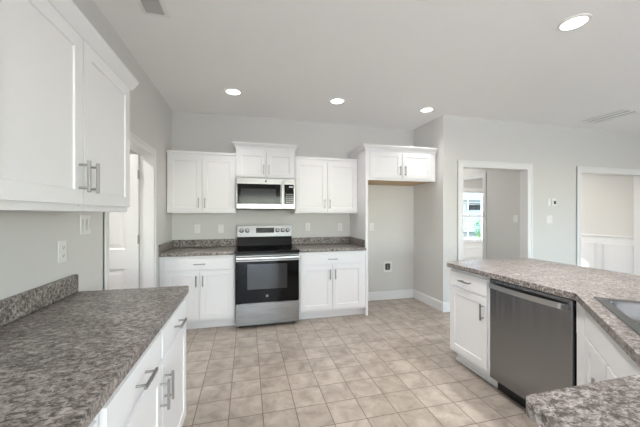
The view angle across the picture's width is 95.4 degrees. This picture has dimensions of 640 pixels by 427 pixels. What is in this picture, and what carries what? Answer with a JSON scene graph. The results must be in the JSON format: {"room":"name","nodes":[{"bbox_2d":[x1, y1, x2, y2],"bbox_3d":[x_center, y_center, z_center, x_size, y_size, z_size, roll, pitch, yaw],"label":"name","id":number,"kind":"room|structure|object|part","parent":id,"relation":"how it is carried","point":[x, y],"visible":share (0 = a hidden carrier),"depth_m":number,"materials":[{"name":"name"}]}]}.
{"room":"kitchen","nodes":[
{"label":"kitchen","id":0,"kind":"room"},
{"bbox_2d":[0,0,171,299],"bbox_3d":[-1.015,-0.011,-0.167,0.120,2.743,8.570,0,0,-14],"label":"wall","id":1,"kind":"structure","parent":0,"point":[28,240],"depth_m":1.80,"materials":[{"name":"white paint"}]},
{"bbox_2d":[0,274,78,326],"bbox_3d":[-1.135,0.395,0.615,0.025,0.102,2.186,0,0,-14],"label":"backsplash","id":2,"kind":"structure","parent":1,"relation":"attached to","point":[12,308],"depth_m":1.33,"materials":[{"name":"stone"}]},
{"bbox_2d":[58,240,66,262],"bbox_3d":[-1.384,0.200,1.565,0.008,0.118,0.074,0,0,-14],"label":"wall outlet","id":3,"kind":"object","parent":1,"relation":"attached to","point":[62,245],"visible":1,"depth_m":1.56,"materials":[{"name":"white plastic"}]},
{"bbox_2d":[0,0,138,211],"bbox_3d":[-1.107,-0.397,1.164,0.359,0.770,1.084,0,0,-14],"label":"upper cabinet","id":4,"kind":"object","parent":1,"relation":"attached to","point":[65,92],"visible":1,"depth_m":1.05,"materials":[{"name":"white paint"}]},
{"bbox_3d":[-0.922,-0.379,0.962,0.019,0.678,0.469,0,0,-14],"label":"door","id":5,"kind":"part","parent":4,"relation":"part of","materials":[{"name":"white paint"}]},
{"bbox_3d":[-0.943,-0.152,1.167,0.040,0.128,0.012,0,0,-14],"label":"handle","id":6,"kind":"part","parent":4,"relation":"part of","materials":[{"name":"silver metal"}]},
{"bbox_3d":[-1.112,-0.751,1.163,0.348,0.061,1.084,0,0,-14],"label":"crown moulding","id":7,"kind":"part","parent":4,"relation":"part of","materials":[{"name":"white paint"}]},
{"bbox_3d":[-0.960,-0.152,1.235,0.040,0.128,0.012,0,0,-14],"label":"handle","id":8,"kind":"part","parent":4,"relation":"part of","materials":[{"name":"silver metal"}]},
{"bbox_3d":[-1.040,-0.379,1.431,0.019,0.678,0.479,0,0,-14],"label":"door","id":9,"kind":"part","parent":4,"relation":"part of","materials":[{"name":"white paint"}]},
{"bbox_2d":[80,215,90,234],"bbox_3d":[-1.439,0.065,1.788,0.010,0.118,0.116,0,0,-14],"label":"light switch","id":10,"kind":"object","parent":1,"relation":"attached to","point":[85,220],"visible":1,"depth_m":1.78,"materials":[{"name":"white plastic"}]},
{"bbox_2d":[109,154,139,289],"bbox_3d":[-2.308,0.364,2.882,0.909,1.967,0.105,0,0,-14],"label":"door","id":11,"kind":"structure","parent":1,"relation":"in","point":[124,237],"depth_m":2.99,"materials":[{"name":"white paint"}]},
{"bbox_2d":[103,132,155,289],"bbox_3d":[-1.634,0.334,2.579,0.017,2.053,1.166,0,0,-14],"label":"trim","id":12,"kind":"structure","parent":1,"relation":"attached to","point":[136,140],"depth_m":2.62,"materials":[{"name":"white paint"}]},
{"bbox_2d":[158,240,173,253],"bbox_3d":[-1.881,0.395,3.575,0.020,0.102,0.644,0,0,-14],"label":"backsplash","id":13,"kind":"structure","parent":1,"relation":"attached to","point":[163,247],"depth_m":3.48,"materials":[{"name":"stone"}]},
{"bbox_2d":[130,150,139,287],"bbox_3d":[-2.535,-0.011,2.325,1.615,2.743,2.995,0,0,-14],"label":"door frame","id":14,"kind":"structure","parent":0,"point":[131,151],"depth_m":3.79,"materials":[{"name":"white paint"}]},
{"bbox_2d":[172,111,413,291],"bbox_3d":[-0.175,-0.011,4.400,3.735,2.743,0.120,0,0,-14],"label":"wall","id":15,"kind":"structure","parent":0,"point":[390,207],"depth_m":4.37,"materials":[{"name":"white paint"}]},
{"bbox_2d":[194,225,199,232],"bbox_3d":[-1.670,0.200,3.958,0.074,0.118,0.008,0,0,-14],"label":"wall outlet","id":16,"kind":"object","parent":15,"relation":"attached to","point":[196,227],"visible":1,"depth_m":3.96,"materials":[{"name":"white plastic"}]},
{"bbox_2d":[166,150,236,212],"bbox_3d":[-1.522,-0.401,3.808,0.816,0.778,0.368,0,0,-14],"label":"upper cabinet","id":17,"kind":"object","parent":15,"relation":"attached to","point":[197,181],"visible":0.99,"depth_m":3.66,"materials":[{"name":"white paint"}]},
{"bbox_3d":[-1.680,-0.379,3.630,0.379,0.693,0.019,0,0,-14],"label":"door","id":18,"kind":"part","parent":17,"relation":"part of","materials":[{"name":"white paint"}]},
{"bbox_3d":[-1.489,-0.775,3.675,0.816,0.030,0.024,0,0,-14],"label":"crown moulding","id":19,"kind":"part","parent":17,"relation":"part of","materials":[{"name":"white paint"}]},
{"bbox_3d":[-1.296,-0.379,3.726,0.385,0.693,0.019,0,0,-14],"label":"door","id":20,"kind":"part","parent":17,"relation":"part of","materials":[{"name":"white paint"}]},
{"bbox_2d":[174,239,236,247],"bbox_3d":[-1.558,0.395,3.978,0.804,0.102,0.020,0,0,-14],"label":"backsplash","id":21,"kind":"structure","parent":15,"relation":"attached to","point":[201,242],"depth_m":3.97,"materials":[{"name":"stone"}]},
{"bbox_2d":[218,224,223,232],"bbox_3d":[-1.372,0.202,4.032,0.074,0.118,0.010,0,0,-14],"label":"light switch","id":22,"kind":"object","parent":15,"relation":"attached to","point":[220,227],"visible":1,"depth_m":4.03,"materials":[{"name":"white plastic"}]},
{"bbox_2d":[232,141,297,178],"bbox_3d":[-0.751,-0.705,4.002,0.860,0.466,0.368,0,0,-14],"label":"upper cabinet","id":23,"kind":"object","parent":15,"relation":"attached to","point":[253,159],"visible":0.99,"depth_m":3.86,"materials":[{"name":"white paint"}]},
{"bbox_3d":[-0.898,-0.656,3.826,0.360,0.337,0.019,0,0,-14],"label":"door","id":24,"kind":"part","parent":23,"relation":"part of","materials":[{"name":"white paint"}]},
{"bbox_3d":[-0.752,-0.900,4.008,0.860,0.075,0.355,0,0,-14],"label":"crown moulding","id":25,"kind":"part","parent":23,"relation":"part of","materials":[{"name":"white paint"}]},
{"bbox_2d":[236,177,294,209],"bbox_3d":[-0.742,-0.264,3.965,0.756,0.412,0.444,0,0,-14],"label":"microwave","id":26,"kind":"object","parent":23,"relation":"attached to","point":[251,193],"visible":1,"depth_m":3.79,"materials":[{"name":"silver metal"}]},
{"bbox_3d":[-0.785,-0.263,3.772,0.553,0.259,0.002,0,0,-14],"label":"door glass","id":27,"kind":"part","parent":26,"relation":"part of","materials":[{"name":"black glass"}]},
{"bbox_3d":[-0.491,-0.269,3.822,0.024,0.312,0.046,0,0,-14],"label":"handle","id":28,"kind":"part","parent":26,"relation":"part of","materials":[{"name":"silver metal"}]},
{"bbox_3d":[-0.407,-0.270,3.878,0.149,0.395,0.020,0,0,-14],"label":"control panel","id":29,"kind":"part","parent":26,"relation":"part of","materials":[{"name":"silver metal"}]},
{"bbox_3d":[-0.538,-0.656,3.917,0.360,0.337,0.019,0,0,-14],"label":"door","id":30,"kind":"part","parent":23,"relation":"part of","materials":[{"name":"white paint"}]},
{"bbox_2d":[305,223,309,230],"bbox_3d":[-0.185,0.192,4.331,0.074,0.118,0.008,0,0,-14],"label":"wall outlet","id":31,"kind":"object","parent":15,"relation":"attached to","point":[307,225],"visible":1,"depth_m":4.33,"materials":[{"name":"white plastic"}]},
{"bbox_2d":[292,237,348,244],"bbox_3d":[0.014,0.395,4.373,0.887,0.102,0.020,0,0,-14],"label":"backsplash","id":32,"kind":"structure","parent":15,"relation":"attached to","point":[302,240],"depth_m":4.36,"materials":[{"name":"stone"}]},
{"bbox_2d":[291,156,357,212],"bbox_3d":[0.065,-0.401,4.207,0.909,0.778,0.368,0,0,-14],"label":"upper cabinet","id":33,"kind":"object","parent":15,"relation":"attached to","point":[322,184],"visible":0.99,"depth_m":4.06,"materials":[{"name":"white paint"}]},
{"bbox_3d":[-0.118,-0.379,4.022,0.432,0.693,0.019,0,0,-14],"label":"door","id":34,"kind":"part","parent":33,"relation":"part of","materials":[{"name":"white paint"}]},
{"bbox_3d":[0.099,-0.775,4.074,0.909,0.030,0.024,0,0,-14],"label":"crown moulding","id":35,"kind":"part","parent":33,"relation":"part of","materials":[{"name":"white paint"}]},
{"bbox_3d":[0.311,-0.379,4.130,0.426,0.693,0.019,0,0,-14],"label":"door","id":36,"kind":"part","parent":33,"relation":"part of","materials":[{"name":"white paint"}]},
{"bbox_2d":[338,223,341,230],"bbox_3d":[0.307,0.196,4.455,0.074,0.118,0.008,0,0,-14],"label":"wall outlet","id":37,"kind":"object","parent":15,"relation":"attached to","point":[339,224],"visible":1,"depth_m":4.45,"materials":[{"name":"white plastic"}]},
{"bbox_2d":[349,237,364,246],"bbox_3d":[0.526,0.395,4.195,0.020,0.102,0.616,0,0,-14],"label":"backsplash","id":38,"kind":"structure","parent":15,"relation":"attached to","point":[356,241],"depth_m":4.13,"materials":[{"name":"stone"}]},
{"bbox_2d":[383,261,391,271],"bbox_3d":[1.081,0.838,4.647,0.156,0.170,0.012,0,0,-14],"label":"box","id":39,"kind":"object","parent":15,"relation":"attached to","point":[387,265],"visible":1,"depth_m":4.65,"materials":[{"name":"white plastic"}]},
{"bbox_2d":[368,289,449,311],"bbox_3d":[1.225,1.294,4.301,1.272,0.133,0.754,0,0,-14],"label":"baseboard","id":40,"kind":"structure","parent":15,"relation":"attached to","point":[410,293],"depth_m":4.59,"materials":[{"name":"white paint"}]},
{"bbox_2d":[182,298,538,426],"bbox_3d":[2.045,1.420,1.751,10.220,0.120,11.040,0,0,-14],"label":"floor","id":41,"kind":"structure","parent":0,"point":[394,365],"depth_m":2.44,"materials":[{"name":"beige tile"}]},
{"bbox_2d":[88,421,96,426],"bbox_3d":[-0.703,0.922,0.164,0.641,0.876,1.060,0,0,-14],"label":"base cabinet","id":42,"kind":"object","parent":41,"relation":"on","point":[93,423],"visible":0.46,"depth_m":0.71,"materials":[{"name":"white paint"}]},
{"bbox_2d":[0,274,188,426],"bbox_3d":[-0.850,0.414,0.688,0.613,0.140,2.188,0,0,-14],"label":"countertop","id":43,"kind":"structure","parent":42,"relation":"on","point":[65,351],"depth_m":1.00,"materials":[{"name":"stone"}]},
{"bbox_2d":[93,298,186,426],"bbox_3d":[-0.966,0.922,1.211,0.641,0.876,1.090,0,0,-14],"label":"base cabinet","id":44,"kind":"object","parent":41,"relation":"on","point":[152,393],"visible":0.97,"depth_m":1.22,"materials":[{"name":"white paint"}]},
{"bbox_3d":[-0.638,0.578,1.018,0.019,0.128,0.511,0,0,-14],"label":"drawer","id":45,"kind":"part","parent":44,"relation":"part of","materials":[{"name":"white paint"}]},
{"bbox_3d":[-0.638,0.943,1.021,0.019,0.565,0.517,0,0,-14],"label":"door","id":46,"kind":"part","parent":44,"relation":"part of","materials":[{"name":"white paint"}]},
{"bbox_3d":[-0.609,0.578,1.025,0.040,0.012,0.128,0,0,-14],"label":"handle","id":47,"kind":"part","parent":44,"relation":"part of","materials":[{"name":"silver metal"}]},
{"bbox_3d":[-0.666,0.775,1.250,0.040,0.128,0.012,0,0,-14],"label":"handle","id":48,"kind":"part","parent":44,"relation":"part of","materials":[{"name":"silver metal"}]},
{"bbox_3d":[-0.683,0.775,1.319,0.040,0.128,0.012,0,0,-14],"label":"handle","id":49,"kind":"part","parent":44,"relation":"part of","materials":[{"name":"silver metal"}]},
{"bbox_3d":[-0.768,0.578,1.537,0.019,0.128,0.511,0,0,-14],"label":"drawer","id":50,"kind":"part","parent":44,"relation":"part of","materials":[{"name":"white paint"}]},
{"bbox_3d":[-0.767,0.943,1.534,0.019,0.565,0.517,0,0,-14],"label":"door","id":51,"kind":"part","parent":44,"relation":"part of","materials":[{"name":"white paint"}]},
{"bbox_3d":[-0.740,0.578,1.544,0.040,0.012,0.128,0,0,-14],"label":"handle","id":52,"kind":"part","parent":44,"relation":"part of","materials":[{"name":"silver metal"}]},
{"bbox_2d":[159,254,235,328],"bbox_3d":[-1.486,0.922,3.662,0.823,0.876,0.667,0,0,-14],"label":"base cabinet","id":53,"kind":"object","parent":41,"relation":"on","point":[211,280],"visible":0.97,"depth_m":3.41,"materials":[{"name":"white paint"}]},
{"bbox_3d":[-1.584,0.943,3.344,0.368,0.565,0.019,0,0,-14],"label":"door","id":54,"kind":"part","parent":53,"relation":"part of","materials":[{"name":"white paint"}]},
{"bbox_2d":[158,239,236,256],"bbox_3d":[-1.491,0.414,3.672,0.824,0.140,0.646,0,0,-14],"label":"countertop","id":55,"kind":"structure","parent":53,"relation":"on","point":[201,247],"depth_m":3.76,"materials":[{"name":"stone"}]},
{"bbox_3d":[-1.400,0.578,3.391,0.748,0.128,0.019,0,0,-14],"label":"drawer","id":56,"kind":"part","parent":53,"relation":"part of","materials":[{"name":"white paint"}]},
{"bbox_3d":[-1.215,0.943,3.437,0.368,0.565,0.019,0,0,-14],"label":"door","id":57,"kind":"part","parent":53,"relation":"part of","materials":[{"name":"white paint"}]},
{"bbox_2d":[235,225,299,326],"bbox_3d":[-0.700,0.758,3.804,0.768,1.204,0.733,0,0,-14],"label":"stove","id":58,"kind":"object","parent":41,"relation":"on","point":[267,261],"visible":1,"depth_m":3.53,"materials":[{"name":"silver metal"}]},
{"bbox_3d":[-0.630,0.477,3.525,0.754,0.021,0.058,0,0,-14],"label":"vent trim","id":59,"kind":"part","parent":58,"relation":"part of","materials":[{"name":"silver metal"}]},
{"bbox_3d":[-0.631,1.193,3.530,0.754,0.258,0.045,0,0,-14],"label":"storage drawer","id":60,"kind":"part","parent":58,"relation":"part of","materials":[{"name":"silver metal"}]},
{"bbox_3d":[-0.631,0.811,3.530,0.754,0.493,0.044,0,0,-14],"label":"oven door","id":61,"kind":"part","parent":58,"relation":"part of","materials":[{"name":"black glass"}]},
{"bbox_3d":[-0.618,0.524,3.478,0.742,0.041,0.062,0,0,-14],"label":"handle","id":62,"kind":"part","parent":58,"relation":"part of","materials":[{"name":"silver metal"}]},
{"bbox_2d":[235,245,299,253],"bbox_3d":[-0.696,0.452,3.788,0.768,0.028,0.622,0,0,-14],"label":"cooktop","id":63,"kind":"object","parent":58,"relation":"in","point":[240,249],"depth_m":3.61,"materials":[{"name":"black glass"}]},
{"bbox_2d":[299,251,364,318],"bbox_3d":[0.102,0.922,4.061,0.909,0.876,0.667,0,0,-14],"label":"base cabinet","id":64,"kind":"object","parent":41,"relation":"on","point":[331,284],"visible":0.98,"depth_m":3.78,"materials":[{"name":"white paint"}]},
{"bbox_3d":[-0.047,0.943,3.731,0.411,0.565,0.019,0,0,-14],"label":"door","id":65,"kind":"part","parent":64,"relation":"part of","materials":[{"name":"white paint"}]},
{"bbox_2d":[292,237,365,252],"bbox_3d":[0.100,0.414,4.072,0.907,0.140,0.646,0,0,-14],"label":"countertop","id":66,"kind":"structure","parent":64,"relation":"on","point":[304,244],"depth_m":4.17,"materials":[{"name":"stone"}]},
{"bbox_3d":[0.159,0.578,3.782,0.835,0.128,0.019,0,0,-14],"label":"drawer","id":67,"kind":"part","parent":64,"relation":"part of","materials":[{"name":"white paint"}]},
{"bbox_3d":[0.364,0.943,3.834,0.412,0.565,0.019,0,0,-14],"label":"door","id":68,"kind":"part","parent":64,"relation":"part of","materials":[{"name":"white paint"}]},
{"bbox_2d":[347,143,436,315],"bbox_3d":[1.042,0.211,4.298,1.119,2.298,0.668,0,0,-14],"label":"tall cabinet","id":69,"kind":"object","parent":41,"relation":"on","point":[377,164],"visible":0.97,"depth_m":4.01,"materials":[{"name":"white paint"}]},
{"bbox_3d":[0.554,0.443,4.203,0.034,1.834,0.613,0,0,-14],"label":"panel","id":70,"kind":"part","parent":69,"relation":"part of","materials":[{"name":"white paint"}]},
{"bbox_3d":[0.898,-0.670,3.968,0.463,0.349,0.019,0,0,-14],"label":"door","id":71,"kind":"part","parent":69,"relation":"part of","materials":[{"name":"white paint"}]},
{"bbox_3d":[1.041,-0.900,4.304,1.119,0.075,0.655,0,0,-14],"label":"crown moulding","id":72,"kind":"part","parent":69,"relation":"part of","materials":[{"name":"white paint"}]},
{"bbox_3d":[1.146,-0.468,4.048,1.039,0.012,0.020,0,0,-14],"label":"rail","id":73,"kind":"part","parent":69,"relation":"part of","materials":[{"name":"white paint"}]},
{"bbox_3d":[1.356,-0.670,4.083,0.445,0.349,0.019,0,0,-14],"label":"door","id":74,"kind":"part","parent":69,"relation":"part of","materials":[{"name":"white paint"}]},
{"bbox_2d":[450,268,497,387],"bbox_3d":[1.534,0.922,2.553,0.659,0.876,0.466,0,0,-14],"label":"base cabinet","id":75,"kind":"object","parent":41,"relation":"on","point":[469,292],"visible":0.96,"depth_m":2.45,"materials":[{"name":"white paint"}]},
{"bbox_3d":[1.262,0.578,2.485,0.019,0.128,0.422,0,0,-14],"label":"drawer","id":76,"kind":"part","parent":75,"relation":"part of","materials":[{"name":"white paint"}]},
{"bbox_3d":[1.262,0.943,2.485,0.019,0.565,0.422,0,0,-14],"label":"door","id":77,"kind":"part","parent":75,"relation":"part of","materials":[{"name":"white paint"}]},
{"bbox_3d":[1.278,0.775,2.302,0.040,0.128,0.012,0,0,-14],"label":"handle","id":78,"kind":"part","parent":75,"relation":"part of","materials":[{"name":"silver metal"}]},
{"bbox_2d":[489,278,576,407],"bbox_3d":[1.654,0.924,2.028,0.648,0.872,0.596,0,0,-14],"label":"dishwasher","id":79,"kind":"object","parent":41,"relation":"on","point":[533,335],"visible":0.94,"depth_m":1.92,"materials":[{"name":"grey metal"}]},
{"bbox_3d":[1.361,0.543,1.961,0.048,0.035,0.558,0,0,-14],"label":"handle","id":80,"kind":"part","parent":79,"relation":"part of","materials":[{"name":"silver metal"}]},
{"bbox_2d":[576,301,639,385],"bbox_3d":[1.599,0.922,1.037,1.272,0.876,1.292,0,0,-14],"label":"base cabinet","id":81,"kind":"object","parent":41,"relation":"on","point":[599,357],"visible":0.28,"depth_m":1.39,"materials":[{"name":"white paint"}]},
{"bbox_2d":[447,258,639,426],"bbox_3d":[1.382,0.465,1.543,2.137,0.038,2.450,0,0,-14],"label":"countertop","id":82,"kind":"structure","parent":81,"relation":"on","point":[615,402],"depth_m":1.16,"materials":[{"name":"stone"}]},
{"bbox_2d":[594,296,639,335],"bbox_3d":[1.490,0.536,1.051,0.567,0.194,0.846,0,0,31],"label":"sink","id":83,"kind":"object","parent":82,"relation":"in","point":[627,311],"visible":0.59,"depth_m":1.44,"materials":[{"name":"silver metal"}]},
{"bbox_3d":[1.563,0.536,1.239,0.428,0.194,0.378,0,0,31],"label":"bowl","id":84,"kind":"part","parent":83,"relation":"part of","materials":[{"name":"silver metal"}]},
{"bbox_3d":[1.344,0.941,1.413,0.019,0.568,0.340,0,0,31],"label":"door","id":85,"kind":"part","parent":81,"relation":"part of","materials":[{"name":"white paint"}]},
{"bbox_3d":[1.143,0.941,1.079,0.019,0.568,0.415,0,0,31],"label":"door","id":86,"kind":"part","parent":81,"relation":"part of","materials":[{"name":"white paint"}]},
{"bbox_3d":[1.234,0.578,1.230,0.019,0.135,0.767,0,0,31],"label":"false drawer","id":87,"kind":"part","parent":81,"relation":"part of","materials":[{"name":"white paint"}]},
{"bbox_2d":[93,0,639,133],"bbox_3d":[2.045,-1.458,1.751,10.220,0.150,11.040,0,0,-14],"label":"ceiling","id":88,"kind":"structure","parent":0,"point":[389,60],"depth_m":2.55,"materials":[{"name":"white paint"}]},
{"bbox_2d":[136,0,169,17],"bbox_3d":[-1.093,-1.378,1.860,0.170,0.010,0.340,0,0,-14],"label":"ceiling vent","id":89,"kind":"object","parent":88,"relation":"in","point":[158,8],"visible":1,"depth_m":1.94,"materials":[{"name":"white metal"}]},
{"bbox_2d":[224,88,241,95],"bbox_3d":[-0.979,-1.378,3.280,0.196,0.008,0.196,0,0,-14],"label":"recessed light","id":90,"kind":"object","parent":88,"relation":"in","point":[231,91],"visible":1,"depth_m":3.27,"materials":[{"name":"white plastic"}]},
{"bbox_2d":[329,98,344,103],"bbox_3d":[0.210,-1.378,3.548,0.196,0.008,0.196,0,0,-14],"label":"recessed light","id":91,"kind":"object","parent":88,"relation":"in","point":[333,100],"visible":1,"depth_m":3.53,"materials":[{"name":"white plastic"}]},
{"bbox_2d":[419,107,434,112],"bbox_3d":[1.411,-1.378,3.845,0.196,0.008,0.196,0,0,-14],"label":"recessed light","id":92,"kind":"object","parent":88,"relation":"in","point":[425,109],"visible":1,"depth_m":3.83,"materials":[{"name":"white plastic"}]},
{"bbox_2d":[556,13,591,31],"bbox_3d":[1.831,-1.378,2.100,0.196,0.008,0.196,0,0,-14],"label":"recessed light","id":93,"kind":"object","parent":88,"relation":"in","point":[576,21],"visible":1,"depth_m":2.09,"materials":[{"name":"white plastic"}]},
{"bbox_2d":[578,109,639,123],"bbox_3d":[4.105,-1.377,4.120,0.400,0.012,0.540,0,0,-14],"label":"ceiling vent","id":94,"kind":"object","parent":88,"relation":"in","point":[621,113],"visible":1,"depth_m":4.08,"materials":[{"name":"white metal"}]},
{"bbox_2d":[414,115,450,301],"bbox_3d":[1.683,-0.011,4.423,0.120,2.743,0.740,0,0,-14],"label":"wall","id":95,"kind":"structure","parent":0,"point":[432,201],"depth_m":4.24,"materials":[{"name":"white paint"}]},
{"bbox_2d":[463,178,482,191],"bbox_3d":[3.308,-0.011,7.699,4.870,2.743,0.120,0,0,-14],"label":"wall","id":96,"kind":"structure","parent":0,"point":[475,183],"depth_m":7.85,"materials":[{"name":"white paint"}]},
{"bbox_2d":[463,242,482,259],"bbox_3d":[3.704,1.055,7.724,2.450,0.610,0.024,0,0,-14],"label":"trim","id":97,"kind":"structure","parent":96,"relation":"attached to","point":[471,250],"depth_m":7.83,"materials":[{"name":"white paint"}]},
{"bbox_2d":[463,191,482,240],"bbox_3d":[4.007,0.050,7.874,0.990,1.340,0.060,0,0,-14],"label":"window","id":98,"kind":"structure","parent":96,"relation":"in","point":[468,192],"depth_m":7.91,"materials":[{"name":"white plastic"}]},
{"bbox_2d":[463,188,482,241],"bbox_3d":[4.024,0.022,7.806,1.190,1.445,0.080,0,0,-14],"label":"trim","id":99,"kind":"structure","parent":96,"relation":"attached to","point":[464,189],"depth_m":7.81,"materials":[{"name":"white paint"}]},
{"bbox_2d":[463,168,519,258],"bbox_3d":[2.817,-0.011,5.982,0.120,2.743,2.970,0,0,-14],"label":"wall","id":100,"kind":"structure","parent":0,"point":[502,186],"depth_m":4.87,"materials":[{"name":"white paint"}]},
{"bbox_2d":[463,172,485,259],"bbox_3d":[2.822,0.306,5.679,0.017,2.108,1.046,0,0,-14],"label":"trim","id":101,"kind":"structure","parent":100,"relation":"attached to","point":[483,174],"depth_m":5.19,"materials":[{"name":"white paint"}]},
{"bbox_2d":[513,215,517,222],"bbox_3d":[3.095,0.075,4.608,0.010,0.118,0.074,0,0,-14],"label":"light switch","id":102,"kind":"object","parent":100,"relation":"attached to","point":[515,217],"visible":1,"depth_m":4.61,"materials":[{"name":"white plastic"}]},
{"bbox_2d":[451,116,639,264],"bbox_3d":[4.062,-0.011,4.702,4.630,2.743,0.120,0,0,-14],"label":"wall","id":103,"kind":"structure","parent":0,"point":[554,152],"depth_m":4.50,"materials":[{"name":"white paint"}]},
{"bbox_2d":[458,160,532,260],"bbox_3d":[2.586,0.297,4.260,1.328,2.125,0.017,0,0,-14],"label":"trim","id":104,"kind":"structure","parent":103,"relation":"attached to","point":[461,163],"depth_m":4.27,"materials":[{"name":"white paint"}]},
{"bbox_2d":[546,216,551,222],"bbox_3d":[3.554,0.082,4.507,0.116,0.118,0.010,0,0,-14],"label":"light switch","id":105,"kind":"object","parent":103,"relation":"attached to","point":[548,218],"visible":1,"depth_m":4.50,"materials":[{"name":"white plastic"}]},
{"bbox_2d":[548,199,555,205],"bbox_3d":[3.603,-0.186,4.510,0.137,0.113,0.027,0,0,-14],"label":"thermostat","id":106,"kind":"object","parent":103,"relation":"attached to","point":[551,202],"visible":1,"depth_m":4.50,"materials":[{"name":"white plastic"}]},
{"bbox_2d":[576,166,639,265],"bbox_3d":[4.876,0.297,4.836,1.605,2.125,0.017,0,0,-14],"label":"trim","id":107,"kind":"structure","parent":103,"relation":"attached to","point":[579,169],"depth_m":4.66,"materials":[{"name":"white paint"}]},
{"bbox_2d":[581,172,639,274],"bbox_3d":[4.859,0.338,4.902,1.445,2.045,0.124,0,0,-14],"label":"trim","id":108,"kind":"structure","parent":103,"relation":"attached to","point":[636,177],"depth_m":5.08,"materials":[{"name":"white paint"}]},
{"bbox_2d":[581,174,633,236],"bbox_3d":[5.309,-0.011,6.608,0.120,2.743,2.970,0,0,-14],"label":"wall","id":109,"kind":"structure","parent":0,"point":[607,201],"depth_m":5.58,"materials":[{"name":"white paint"}]},
{"bbox_2d":[581,236,633,273],"bbox_3d":[5.238,0.907,6.590,0.026,0.905,2.970,0,0,-14],"label":"trim","id":110,"kind":"structure","parent":109,"relation":"attached to","point":[611,254],"depth_m":5.55,"materials":[{"name":"white paint"}]},
{"bbox_2d":[581,234,633,239],"bbox_3d":[5.235,0.432,6.590,0.034,0.056,2.970,0,0,-14],"label":"trim","id":111,"kind":"structure","parent":109,"relation":"attached to","point":[584,235],"depth_m":5.55,"materials":[{"name":"white paint"}]},
{"label":"outside","id":112,"kind":"structure","parent":0,"visible":0},
{"bbox_2d":[463,232,479,238],"bbox_3d":[-1.219,1.710,4.849,120.000,0.001,130.000,0,0,-14],"label":"ground","id":113,"kind":"structure","parent":112,"point":[472,235],"depth_m":23.37,"materials":[{"name":"white"}]},
{"bbox_2d":[463,193,480,231],"bbox_3d":[15.495,-1.265,32.713,18.800,5.950,8.900,0,0,-14],"label":"house","id":114,"kind":"structure","parent":113,"relation":"on","point":[474,198],"depth_m":28.36,"materials":[{"name":"grey"}]},
{"bbox_3d":[15.072,-0.730,28.446,1.440,0.640,0.030,0,0,-14],"label":"pane","id":115,"kind":"part","parent":114,"relation":"part of","materials":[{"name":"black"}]},
{"bbox_2d":[473,218,480,238],"bbox_3d":[10.748,0.957,19.403,0.918,1.507,0.916,0,0,-14],"label":"shrub","id":116,"kind":"object","parent":113,"relation":"on","point":[479,220],"visible":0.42,"depth_m":19.46,"materials":[{"name":"green plant"}]}
]}

